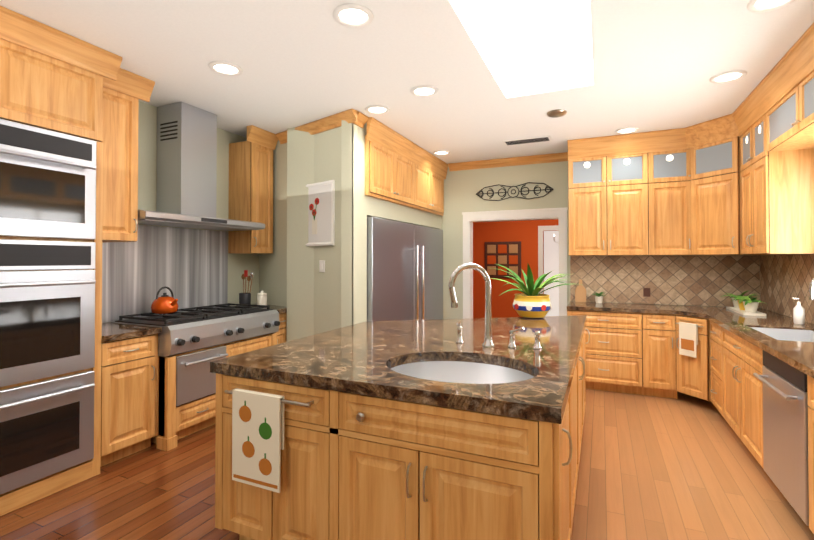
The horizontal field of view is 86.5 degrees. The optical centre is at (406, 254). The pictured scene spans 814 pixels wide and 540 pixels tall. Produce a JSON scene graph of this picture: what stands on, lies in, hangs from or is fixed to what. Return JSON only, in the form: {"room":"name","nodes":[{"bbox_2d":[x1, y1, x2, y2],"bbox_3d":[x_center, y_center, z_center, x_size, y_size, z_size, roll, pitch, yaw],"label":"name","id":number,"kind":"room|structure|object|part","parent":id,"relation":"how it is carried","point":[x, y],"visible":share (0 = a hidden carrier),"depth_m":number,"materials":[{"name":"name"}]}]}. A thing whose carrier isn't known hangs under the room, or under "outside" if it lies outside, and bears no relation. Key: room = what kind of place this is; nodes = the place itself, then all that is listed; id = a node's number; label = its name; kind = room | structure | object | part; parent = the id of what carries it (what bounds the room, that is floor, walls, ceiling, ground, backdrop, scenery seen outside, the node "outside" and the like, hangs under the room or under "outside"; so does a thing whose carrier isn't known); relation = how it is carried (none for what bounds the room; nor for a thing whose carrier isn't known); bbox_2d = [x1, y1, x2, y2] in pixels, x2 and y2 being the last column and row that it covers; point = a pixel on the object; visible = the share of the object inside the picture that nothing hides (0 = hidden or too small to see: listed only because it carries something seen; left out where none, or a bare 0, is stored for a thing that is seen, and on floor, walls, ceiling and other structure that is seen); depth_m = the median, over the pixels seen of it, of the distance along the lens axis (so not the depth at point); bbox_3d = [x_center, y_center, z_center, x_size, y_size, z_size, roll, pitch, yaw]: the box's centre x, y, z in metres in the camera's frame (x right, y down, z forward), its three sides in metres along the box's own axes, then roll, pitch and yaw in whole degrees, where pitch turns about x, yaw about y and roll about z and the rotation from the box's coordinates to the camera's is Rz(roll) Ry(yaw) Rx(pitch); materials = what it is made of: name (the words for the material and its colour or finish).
{"room":"kitchen","nodes":[
{"label":"kitchen","id":0,"kind":"room"},
{"bbox_2d":[110,101,258,322],"bbox_3d":[-3.090,0.048,2.244,0.120,2.820,6.900,0,-1,24],"label":"wall","id":1,"kind":"structure","parent":0,"point":[238,264],"depth_m":4.57,"materials":[{"name":"paint"}]},
{"bbox_2d":[102,68,154,242],"bbox_3d":[-2.285,-0.723,3.263,0.512,1.247,0.438,0,-1,24],"label":"upper cabinet","id":2,"kind":"object","parent":1,"relation":"attached to","point":[124,92],"visible":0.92,"depth_m":3.20,"materials":[{"name":"brown wood"}]},
{"bbox_2d":[102,225,227,322],"bbox_3d":[-2.268,0.150,3.902,0.008,0.813,1.638,0,-1,24],"label":"backsplash","id":3,"kind":"structure","parent":1,"relation":"attached to","point":[188,267],"depth_m":3.97,"materials":[{"name":"silver metal"}]},
{"bbox_2d":[138,102,264,230],"bbox_3d":[-1.953,-0.798,3.980,0.512,1.079,1.280,0,-1,24],"label":"range hood","id":4,"kind":"object","parent":1,"relation":"attached to","point":[186,161],"visible":0.98,"depth_m":3.88,"materials":[{"name":"silver metal"}]},
{"bbox_2d":[228,125,277,253],"bbox_3d":[-1.692,-0.670,4.714,0.402,1.317,0.415,0,-1,24],"label":"upper cabinet","id":5,"kind":"object","parent":1,"relation":"attached to","point":[251,179],"visible":0.98,"depth_m":4.63,"materials":[{"name":"brown wood"}]},
{"bbox_2d":[259,140,286,306],"bbox_3d":[-1.513,-0.353,4.927,0.552,1.850,0.038,-1,-1,40],"label":"wall","id":6,"kind":"structure","parent":0,"point":[273,265],"depth_m":4.84,"materials":[{"name":"paint"}]},
{"bbox_2d":[306,126,341,334],"bbox_3d":[-0.885,-0.209,4.370,0.680,2.045,0.068,-1,-1,40],"label":"wall","id":7,"kind":"structure","parent":0,"point":[324,195],"depth_m":4.28,"materials":[{"name":"paint"}]},
{"bbox_3d":[-0.934,-0.405,4.386,0.587,0.635,0.026,-1,-1,40],"label":"framed picture of poppies","id":8,"kind":"part","parent":7,"relation":"part of","materials":[{"name":"white paper"}]},
{"bbox_2d":[319,260,324,271],"bbox_3d":[-0.850,0.119,4.318,0.080,0.120,0.013,-1,-1,40],"label":"light switch","id":9,"kind":"object","parent":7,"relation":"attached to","point":[321,265],"visible":1,"depth_m":4.31,"materials":[{"name":"white plastic"}]},
{"bbox_2d":[286,120,441,341],"bbox_3d":[-0.404,0.087,5.383,0.900,2.820,2.530,0,-1,24],"label":"wall","id":10,"kind":"structure","parent":0,"point":[362,207],"depth_m":4.44,"materials":[{"name":"paint"}]},
{"bbox_2d":[365,117,447,215],"bbox_3d":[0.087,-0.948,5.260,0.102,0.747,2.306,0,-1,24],"label":"upper cabinet","id":11,"kind":"object","parent":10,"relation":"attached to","point":[401,170],"visible":1,"depth_m":4.91,"materials":[{"name":"brown wood"}]},
{"bbox_2d":[0,389,813,539],"bbox_3d":[0.408,1.504,3.491,5.460,0.060,12.320,0,-1,24],"label":"floor","id":12,"kind":"structure","parent":0,"point":[682,466],"depth_m":2.68,"materials":[{"name":"brown wood"}]},
{"bbox_2d":[0,30,107,515],"bbox_3d":[-2.579,0.114,2.473,0.617,2.687,1.220,0,-1,24],"label":"tall cabinet","id":13,"kind":"object","parent":12,"relation":"on","point":[51,78],"depth_m":2.68,"materials":[{"name":"brown wood"}]},
{"bbox_2d":[0,239,95,494],"bbox_3d":[-2.265,0.622,2.326,0.110,1.415,1.116,0,-1,24],"label":"double wall oven","id":14,"kind":"object","parent":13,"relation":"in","point":[47,323],"visible":1,"depth_m":2.58,"materials":[{"name":"silver metal"}]},
{"bbox_2d":[0,119,96,239],"bbox_3d":[-2.267,-0.431,2.340,0.104,0.650,1.116,0,-1,24],"label":"built-in microwave","id":15,"kind":"object","parent":13,"relation":"in","point":[47,183],"visible":1,"depth_m":2.59,"materials":[{"name":"silver metal"}]},
{"bbox_2d":[100,332,161,466],"bbox_3d":[-2.242,1.029,3.211,0.617,0.876,0.418,0,-1,24],"label":"base cabinet","id":16,"kind":"object","parent":12,"relation":"on","point":[140,410],"depth_m":3.08,"materials":[{"name":"brown wood"}]},
{"bbox_2d":[102,324,161,343],"bbox_3d":[-2.231,0.570,3.210,0.642,0.038,0.416,0,-1,24],"label":"countertop","id":17,"kind":"structure","parent":16,"relation":"on","point":[109,331],"depth_m":3.13,"materials":[{"name":"brown stone"}]},
{"bbox_2d":[160,344,227,450],"bbox_3d":[-2.000,1.126,3.636,0.707,0.691,0.558,0,-1,24],"label":"base cabinet","id":18,"kind":"object","parent":12,"relation":"on","point":[176,422],"depth_m":3.30,"materials":[{"name":"brown wood"}]},
{"bbox_2d":[111,303,279,356],"bbox_3d":[-1.827,0.643,3.916,0.765,0.272,1.194,0,-1,24],"label":"rangetop","id":19,"kind":"object","parent":18,"relation":"in","point":[198,328],"visible":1,"depth_m":3.65,"materials":[{"name":"silver metal"}]},
{"bbox_2d":[151,286,178,313],"bbox_3d":[-2.066,0.389,3.720,0.261,0.228,0.210,0,-1,24],"label":"kettle","id":20,"kind":"object","parent":19,"relation":"on","point":[164,303],"visible":1,"depth_m":3.66,"materials":[{"name":"orange metal"}]},
{"bbox_2d":[176,346,227,405],"bbox_3d":[-1.649,0.977,3.518,0.091,0.375,0.478,0,-1,24],"label":"oven","id":21,"kind":"object","parent":18,"relation":"in","point":[195,378],"visible":0.9,"depth_m":3.46,"materials":[{"name":"silver metal"}]},
{"bbox_2d":[226,332,279,356],"bbox_3d":[-1.754,1.133,4.183,0.707,0.691,0.642,0,-1,24],"label":"base cabinet","id":22,"kind":"object","parent":12,"relation":"on","point":[255,343],"depth_m":4.05,"materials":[{"name":"brown wood"}]},
{"bbox_2d":[278,312,286,343],"bbox_3d":[-1.606,1.046,4.622,0.617,0.876,0.277,0,-1,24],"label":"base cabinet","id":23,"kind":"object","parent":12,"relation":"on","point":[282,315],"depth_m":4.55,"materials":[{"name":"brown wood"}]},
{"bbox_2d":[251,304,286,311],"bbox_3d":[-1.549,0.588,4.723,0.642,0.038,0.494,0,-1,24],"label":"countertop","id":24,"kind":"structure","parent":23,"relation":"on","point":[279,308],"depth_m":4.56,"materials":[{"name":"brown stone"}]},
{"bbox_2d":[239,270,253,306],"bbox_3d":[-1.724,0.367,4.628,0.141,0.400,0.137,0,-1,24],"label":"utensil crock","id":25,"kind":"object","parent":24,"relation":"on","point":[245,298],"visible":0.73,"depth_m":4.58,"materials":[{"name":"black ceramic"}]},
{"bbox_2d":[257,291,266,304],"bbox_3d":[-1.553,0.477,4.628,0.104,0.180,0.104,0,-1,24],"label":"canister","id":26,"kind":"object","parent":24,"relation":"on","point":[261,297],"visible":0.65,"depth_m":4.59,"materials":[{"name":"beige ceramic"}]},
{"bbox_2d":[210,319,589,539],"bbox_3d":[0.336,1.032,3.021,1.678,0.864,2.750,0,-1,24],"label":"kitchen island","id":27,"kind":"object","parent":12,"relation":"on","point":[415,430],"depth_m":1.77,"materials":[{"name":"brown wood"}]},
{"bbox_2d":[232,388,283,492],"bbox_3d":[-0.686,0.846,1.984,0.280,0.418,0.034,0,-1,24],"label":"towel","id":28,"kind":"object","parent":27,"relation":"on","point":[257,432],"visible":1,"depth_m":1.97,"materials":[{"name":"beige fabric"}]},
{"bbox_2d":[210,315,585,418],"bbox_3d":[0.337,0.575,3.077,1.659,0.052,2.755,0,-1,24],"label":"island countertop","id":29,"kind":"structure","parent":27,"relation":"on","point":[356,357],"depth_m":2.28,"materials":[{"name":"brown stone"}]},
{"bbox_2d":[386,355,537,390],"bbox_3d":[0.254,0.687,2.090,0.764,0.220,0.624,0,-1,24],"label":"sink","id":30,"kind":"object","parent":29,"relation":"in","point":[424,366],"depth_m":2.36,"materials":[{"name":"white ceramic"}]},
{"bbox_2d":[448,263,541,348],"bbox_3d":[0.499,0.294,2.491,0.508,0.492,0.245,0,-1,24],"label":"island faucet","id":31,"kind":"object","parent":29,"relation":"on","point":[488,341],"visible":1,"depth_m":2.52,"materials":[{"name":"silver metal"}]},
{"bbox_2d":[489,264,582,317],"bbox_3d":[1.157,0.312,3.890,0.860,0.490,0.691,0,-1,24],"label":"potted plant","id":32,"kind":"object","parent":29,"relation":"on","point":[529,302],"visible":1,"depth_m":3.75,"materials":[{"name":"green plant"}]},
{"bbox_2d":[367,217,442,320],"bbox_3d":[-0.235,0.561,5.388,0.899,1.848,2.106,0,-1,24],"label":"refrigerator","id":33,"kind":"object","parent":12,"relation":"on","point":[404,271],"visible":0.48,"depth_m":4.96,"materials":[{"name":"silver metal"}]},
{"bbox_2d":[567,313,642,394],"bbox_3d":[2.236,1.050,4.920,0.736,0.876,0.617,0,-1,24],"label":"base cabinet","id":34,"kind":"object","parent":12,"relation":"on","point":[631,348],"depth_m":4.61,"materials":[{"name":"brown wood"}]},
{"bbox_2d":[567,301,786,316],"bbox_3d":[2.716,0.587,4.583,1.892,0.038,0.848,0,-1,24],"label":"countertop","id":35,"kind":"structure","parent":34,"relation":"on","point":[573,307],"depth_m":4.54,"materials":[{"name":"brown stone"}]},
{"bbox_2d":[575,279,585,301],"bbox_3d":[2.116,0.440,5.267,0.130,0.270,0.047,0,-1,24],"label":"board","id":36,"kind":"object","parent":35,"relation":"on","point":[580,292],"visible":0.94,"depth_m":5.26,"materials":[{"name":"brown wood"}]},
{"bbox_2d":[592,292,605,302],"bbox_3d":[2.272,0.507,5.120,0.182,0.131,0.174,0,-1,24],"label":"plant","id":37,"kind":"object","parent":35,"relation":"on","point":[598,297],"visible":1,"depth_m":5.10,"materials":[{"name":"green plant"}]},
{"bbox_2d":[720,290,765,315],"bbox_3d":[3.289,0.459,4.247,0.307,0.206,0.641,0,-1,24],"label":"pots","id":38,"kind":"object","parent":35,"relation":"on","point":[745,305],"visible":1,"depth_m":4.08,"materials":[{"name":"beige ceramic"}]},
{"bbox_2d":[643,317,674,398],"bbox_3d":[2.718,1.047,4.703,0.320,0.876,0.617,0,-1,24],"label":"base cabinet","id":39,"kind":"object","parent":12,"relation":"on","point":[658,332],"depth_m":4.44,"materials":[{"name":"brown wood"}]},
{"bbox_2d":[675,317,706,332],"bbox_3d":[3.200,1.043,4.366,0.836,0.876,0.836,0,-1,24],"label":"drawer","id":40,"kind":"object","parent":12,"relation":"on","point":[701,321],"depth_m":4.16,"materials":[{"name":"brown wood"}]},
{"bbox_2d":[675,329,710,401],"bbox_3d":[2.768,1.123,4.201,0.227,0.712,0.227,0,-1,24],"label":"base cabinet","id":41,"kind":"object","parent":12,"relation":"on","point":[690,372],"depth_m":4.18,"materials":[{"name":"brown wood"}]},
{"bbox_2d":[676,322,703,357],"bbox_3d":[2.736,0.824,4.193,0.048,0.316,0.251,0,-1,-21],"label":"towel","id":42,"kind":"object","parent":41,"relation":"hanging from","point":[688,338],"visible":0.98,"depth_m":4.17,"materials":[{"name":"beige fabric"}]},
{"bbox_2d":[707,321,718,410],"bbox_3d":[3.030,1.035,3.721,0.616,0.876,0.449,0,-1,24],"label":"base cabinet","id":43,"kind":"object","parent":12,"relation":"on","point":[712,329],"depth_m":3.94,"materials":[{"name":"brown wood"}]},
{"bbox_2d":[719,329,742,420],"bbox_3d":[2.892,1.031,3.414,0.616,0.876,0.224,0,-1,24],"label":"base cabinet","id":44,"kind":"object","parent":12,"relation":"on","point":[730,340],"depth_m":3.58,"materials":[{"name":"brown wood"}]},
{"bbox_2d":[707,313,813,328],"bbox_3d":[2.969,0.575,3.626,0.644,0.038,0.689,0,-1,24],"label":"countertop","id":45,"kind":"structure","parent":44,"relation":"on","point":[724,320],"depth_m":3.55,"materials":[{"name":"brown stone"}]},
{"bbox_2d":[792,298,804,323],"bbox_3d":[3.120,0.450,3.445,0.074,0.205,0.066,0,-1,24],"label":"soap bottle","id":46,"kind":"object","parent":45,"relation":"on","point":[798,313],"visible":1,"depth_m":3.42,"materials":[{"name":"white plastic"}]},
{"bbox_2d":[727,353,763,468],"bbox_3d":[2.697,1.121,2.981,0.616,0.686,0.724,0,-1,24],"label":"base cabinet","id":47,"kind":"object","parent":12,"relation":"on","point":[744,390],"depth_m":3.04,"materials":[{"name":"brown wood"}]},
{"bbox_2d":[753,350,808,525],"bbox_3d":[2.341,1.021,2.308,0.658,0.868,0.620,0,-1,24],"label":"dishwasher","id":48,"kind":"object","parent":12,"relation":"on","point":[785,429],"visible":0.94,"depth_m":2.34,"materials":[{"name":"silver metal"}]},
{"bbox_2d":[805,373,813,533],"bbox_3d":[2.072,1.009,1.594,0.616,0.876,0.895,0,-1,24],"label":"base cabinet","id":49,"kind":"object","parent":12,"relation":"on","point":[810,380],"depth_m":2.10,"materials":[{"name":"brown wood"}]},
{"bbox_2d":[751,337,813,376],"bbox_3d":[1.994,0.548,1.462,0.644,0.038,2.660,0,-1,24],"label":"countertop","id":50,"kind":"structure","parent":49,"relation":"on","point":[798,354],"depth_m":2.43,"materials":[{"name":"brown stone"}]},
{"bbox_2d":[809,278,813,299],"bbox_3d":[2.807,0.335,2.850,0.218,0.419,0.121,0,-1,24],"label":"faucet","id":51,"kind":"object","parent":50,"relation":"on","point":[811,285],"visible":1,"depth_m":2.91,"materials":[{"name":"silver metal"}]},
{"bbox_2d":[0,0,813,163],"bbox_3d":[-0.296,-1.591,1.966,5.460,0.450,8.890,0,-1,24],"label":"ceiling","id":52,"kind":"structure","parent":0,"point":[658,65],"depth_m":3.06,"materials":[{"name":"paint"}]},
{"bbox_2d":[209,61,242,75],"bbox_3d":[-1.310,-1.342,3.129,0.229,0.010,0.229,0,-1,-15],"label":"recessed light","id":53,"kind":"object","parent":52,"relation":"in","point":[220,67],"depth_m":3.13,"materials":[{"name":"white"}]},
{"bbox_2d":[276,109,368,143],"bbox_3d":[-0.952,-1.282,4.390,1.210,0.100,0.412,0,-1,24],"label":"crown molding","id":54,"kind":"structure","parent":52,"relation":"attached to","point":[357,118],"depth_m":4.21,"materials":[{"name":"brown wood"}]},
{"bbox_2d":[333,4,373,27],"bbox_3d":[-0.305,-1.350,2.455,0.229,0.010,0.229,0,-1,18],"label":"recessed light","id":55,"kind":"object","parent":52,"relation":"in","point":[353,15],"depth_m":2.45,"materials":[{"name":"white"}]},
{"bbox_2d":[365,105,389,113],"bbox_3d":[-0.274,-1.331,3.985,0.229,0.010,0.229,0,-1,15],"label":"recessed light","id":56,"kind":"object","parent":52,"relation":"in","point":[373,109],"depth_m":3.98,"materials":[{"name":"white"}]},
{"bbox_2d":[410,85,437,96],"bbox_3d":[0.143,-1.337,3.547,0.229,0.010,0.229,0,-1,18],"label":"recessed light","id":57,"kind":"object","parent":52,"relation":"in","point":[424,90],"depth_m":3.54,"materials":[{"name":"white"}]},
{"bbox_2d":[433,150,449,154],"bbox_3d":[0.446,-1.311,5.584,0.229,0.010,0.229,0,-1,18],"label":"recessed light","id":58,"kind":"object","parent":52,"relation":"in","point":[441,152],"depth_m":5.57,"materials":[{"name":"white"}]},
{"bbox_2d":[448,152,567,170],"bbox_3d":[1.359,-1.263,5.921,1.648,0.100,0.070,0,-1,24],"label":"crown molding","id":59,"kind":"structure","parent":52,"relation":"attached to","point":[556,157],"depth_m":5.89,"materials":[{"name":"brown wood"}]},
{"bbox_2d":[461,0,592,83],"bbox_3d":[0.820,-1.485,2.803,0.689,0.020,1.698,0,-1,24],"label":"skylight window","id":60,"kind":"structure","parent":52,"relation":"in","point":[526,40],"depth_m":2.91,"materials":[{"name":"white glass"}]},
{"bbox_2d":[503,136,550,144],"bbox_3d":[1.394,-1.319,5.020,0.520,0.012,0.180,0,-1,24],"label":"ceiling vent","id":61,"kind":"object","parent":52,"relation":"in","point":[527,140],"visible":0.98,"depth_m":4.99,"materials":[{"name":"black metal"}]},
{"bbox_2d":[547,109,566,117],"bbox_3d":[1.412,-1.323,4.075,0.180,0.028,0.180,0,-1,24],"label":"smoke detector","id":62,"kind":"object","parent":52,"relation":"attached to","point":[557,113],"visible":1,"depth_m":4.04,"materials":[{"name":"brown metal"}]},
{"bbox_2d":[615,127,638,133],"bbox_3d":[2.350,-1.323,4.626,0.229,0.010,0.229,0,-1,0],"label":"recessed light","id":63,"kind":"object","parent":52,"relation":"in","point":[627,130],"depth_m":4.62,"materials":[{"name":"white"}]},
{"bbox_2d":[709,70,746,83],"bbox_3d":[2.428,-1.340,3.271,0.229,0.010,0.229,0,-1,-15],"label":"recessed light","id":64,"kind":"object","parent":52,"relation":"in","point":[729,76],"depth_m":3.26,"materials":[{"name":"white"}]},
{"bbox_2d":[747,0,795,12],"bbox_3d":[1.954,-1.352,2.300,0.229,0.010,0.229,0,-1,-15],"label":"recessed light","id":65,"kind":"object","parent":52,"relation":"in","point":[755,6],"depth_m":2.34,"materials":[{"name":"white"}]},
{"bbox_2d":[442,161,569,318],"bbox_3d":[1.290,0.095,6.040,1.890,2.820,0.120,0,-1,24],"label":"wall","id":66,"kind":"structure","parent":0,"point":[462,188],"depth_m":6.07,"materials":[{"name":"paint"}]},
{"bbox_2d":[476,182,553,200],"bbox_3d":[1.452,-0.855,5.901,1.046,0.230,0.020,0,-1,24],"label":"art","id":67,"kind":"object","parent":66,"relation":"attached to","point":[528,190],"visible":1,"depth_m":5.88,"materials":[{"name":"black metal"}]},
{"bbox_2d":[462,207,567,318],"bbox_3d":[1.466,0.448,5.951,1.420,2.108,0.170,0,-1,24],"label":"trim","id":68,"kind":"structure","parent":66,"relation":"attached to","point":[470,218],"depth_m":5.92,"materials":[{"name":"white wood"}]},
{"bbox_2d":[473,219,558,317],"bbox_3d":[3.122,0.134,9.108,5.110,2.820,0.120,0,-1,24],"label":"wall","id":69,"kind":"structure","parent":0,"point":[525,232],"depth_m":9.34,"materials":[{"name":"orange paint"}]},
{"bbox_2d":[485,241,520,277],"bbox_3d":[2.094,0.116,9.476,0.795,0.794,0.048,0,-1,24],"label":"framed picture","id":70,"kind":"object","parent":69,"relation":"attached to","point":[506,254],"visible":0.92,"depth_m":9.45,"materials":[{"name":"brown"}]},
{"bbox_2d":[538,225,558,293],"bbox_3d":[3.197,0.466,8.990,0.900,2.148,0.024,0,-1,24],"label":"trim","id":71,"kind":"structure","parent":69,"relation":"attached to","point":[541,229],"depth_m":9.14,"materials":[{"name":"white wood"}]},
{"bbox_2d":[610,255,749,306],"bbox_3d":[3.022,0.084,5.123,2.020,2.820,0.370,0,-1,24],"label":"wall","id":72,"kind":"structure","parent":0,"point":[704,255],"depth_m":4.78,"materials":[{"name":"paint"}]},
{"bbox_2d":[568,151,606,255],"bbox_3d":[2.148,-0.560,5.138,0.412,1.150,0.327,0,-1,24],"label":"upper cabinet","id":73,"kind":"object","parent":72,"relation":"attached to","point":[587,174],"depth_m":4.99,"materials":[{"name":"brown wood"}]},
{"bbox_2d":[607,147,650,255],"bbox_3d":[2.524,-0.563,4.969,0.412,1.150,0.327,0,-1,24],"label":"upper cabinet","id":74,"kind":"object","parent":72,"relation":"attached to","point":[628,172],"depth_m":4.82,"materials":[{"name":"brown wood"}]},
{"bbox_2d":[570,255,757,306],"bbox_3d":[2.871,0.293,4.974,1.860,0.555,0.015,0,-1,24],"label":"tile backsplash","id":75,"kind":"structure","parent":72,"relation":"attached to","point":[669,280],"depth_m":4.93,"materials":[{"name":"brown tile"}]},
{"bbox_2d":[651,147,678,254],"bbox_3d":[2.899,-0.565,4.800,0.412,1.150,0.327,0,-1,24],"label":"upper cabinet","id":76,"kind":"object","parent":72,"relation":"attached to","point":[664,160],"depth_m":4.67,"materials":[{"name":"brown wood"}]},
{"bbox_2d":[743,325,778,360],"bbox_3d":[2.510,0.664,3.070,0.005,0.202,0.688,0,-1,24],"label":"base cabinet","id":77,"kind":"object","parent":0,"relation":"attached to","point":[747,333],"depth_m":2.94,"materials":[{"name":"brown wood"}]},
{"bbox_2d":[747,325,810,340],"bbox_3d":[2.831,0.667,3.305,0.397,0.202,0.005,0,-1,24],"label":"sink","id":78,"kind":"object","parent":0,"relation":"attached to","point":[779,334],"depth_m":3.27,"materials":[{"name":"white ceramic"}]},
{"bbox_2d":[811,329,813,340],"bbox_3d":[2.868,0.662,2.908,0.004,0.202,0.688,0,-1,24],"label":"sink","id":79,"kind":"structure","parent":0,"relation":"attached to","point":[812,330],"depth_m":3.19,"materials":[{"name":"white ceramic"}]},
{"bbox_3d":[2.112,0.030,0.790,0.120,2.820,8.520,0,-1,24],"label":"wall","id":80,"kind":"structure","parent":0,"visible":0},
{"bbox_2d":[675,107,762,254],"bbox_3d":[3.253,-0.663,4.407,0.755,1.337,0.755,0,-1,24],"label":"upper cabinet","id":81,"kind":"object","parent":80,"relation":"attached to","point":[739,180],"depth_m":4.34,"materials":[{"name":"brown wood"}]},
{"bbox_2d":[743,127,750,254],"bbox_3d":[3.261,-0.576,3.901,0.326,1.150,0.354,0,-1,24],"label":"upper cabinet","id":82,"kind":"object","parent":80,"relation":"attached to","point":[746,134],"depth_m":3.95,"materials":[{"name":"brown wood"}]},
{"bbox_2d":[747,111,813,254],"bbox_3d":[3.115,-0.580,3.578,0.326,1.150,0.355,0,-1,24],"label":"upper cabinet","id":83,"kind":"object","parent":80,"relation":"attached to","point":[782,182],"depth_m":3.44,"materials":[{"name":"brown wood"}]},
{"bbox_2d":[758,254,813,323],"bbox_3d":[2.763,0.260,2.400,0.012,0.555,4.797,0,-1,24],"label":"tile backsplash","id":84,"kind":"structure","parent":80,"relation":"attached to","point":[776,283],"depth_m":3.93,"materials":[{"name":"brown tile"}]},
{"bbox_2d":[763,83,813,154],"bbox_3d":[2.910,-0.996,3.127,0.326,0.330,0.645,0,-1,24],"label":"upper cabinet","id":85,"kind":"object","parent":80,"relation":"attached to","point":[779,115],"depth_m":3.23,"materials":[{"name":"brown wood"}]},
{"bbox_2d":[795,63,813,134],"bbox_3d":[2.645,-1.003,2.538,0.326,0.330,0.646,0,-1,24],"label":"upper cabinet","id":86,"kind":"object","parent":80,"relation":"attached to","point":[804,86],"depth_m":2.83,"materials":[{"name":"brown wood"}]}
]}

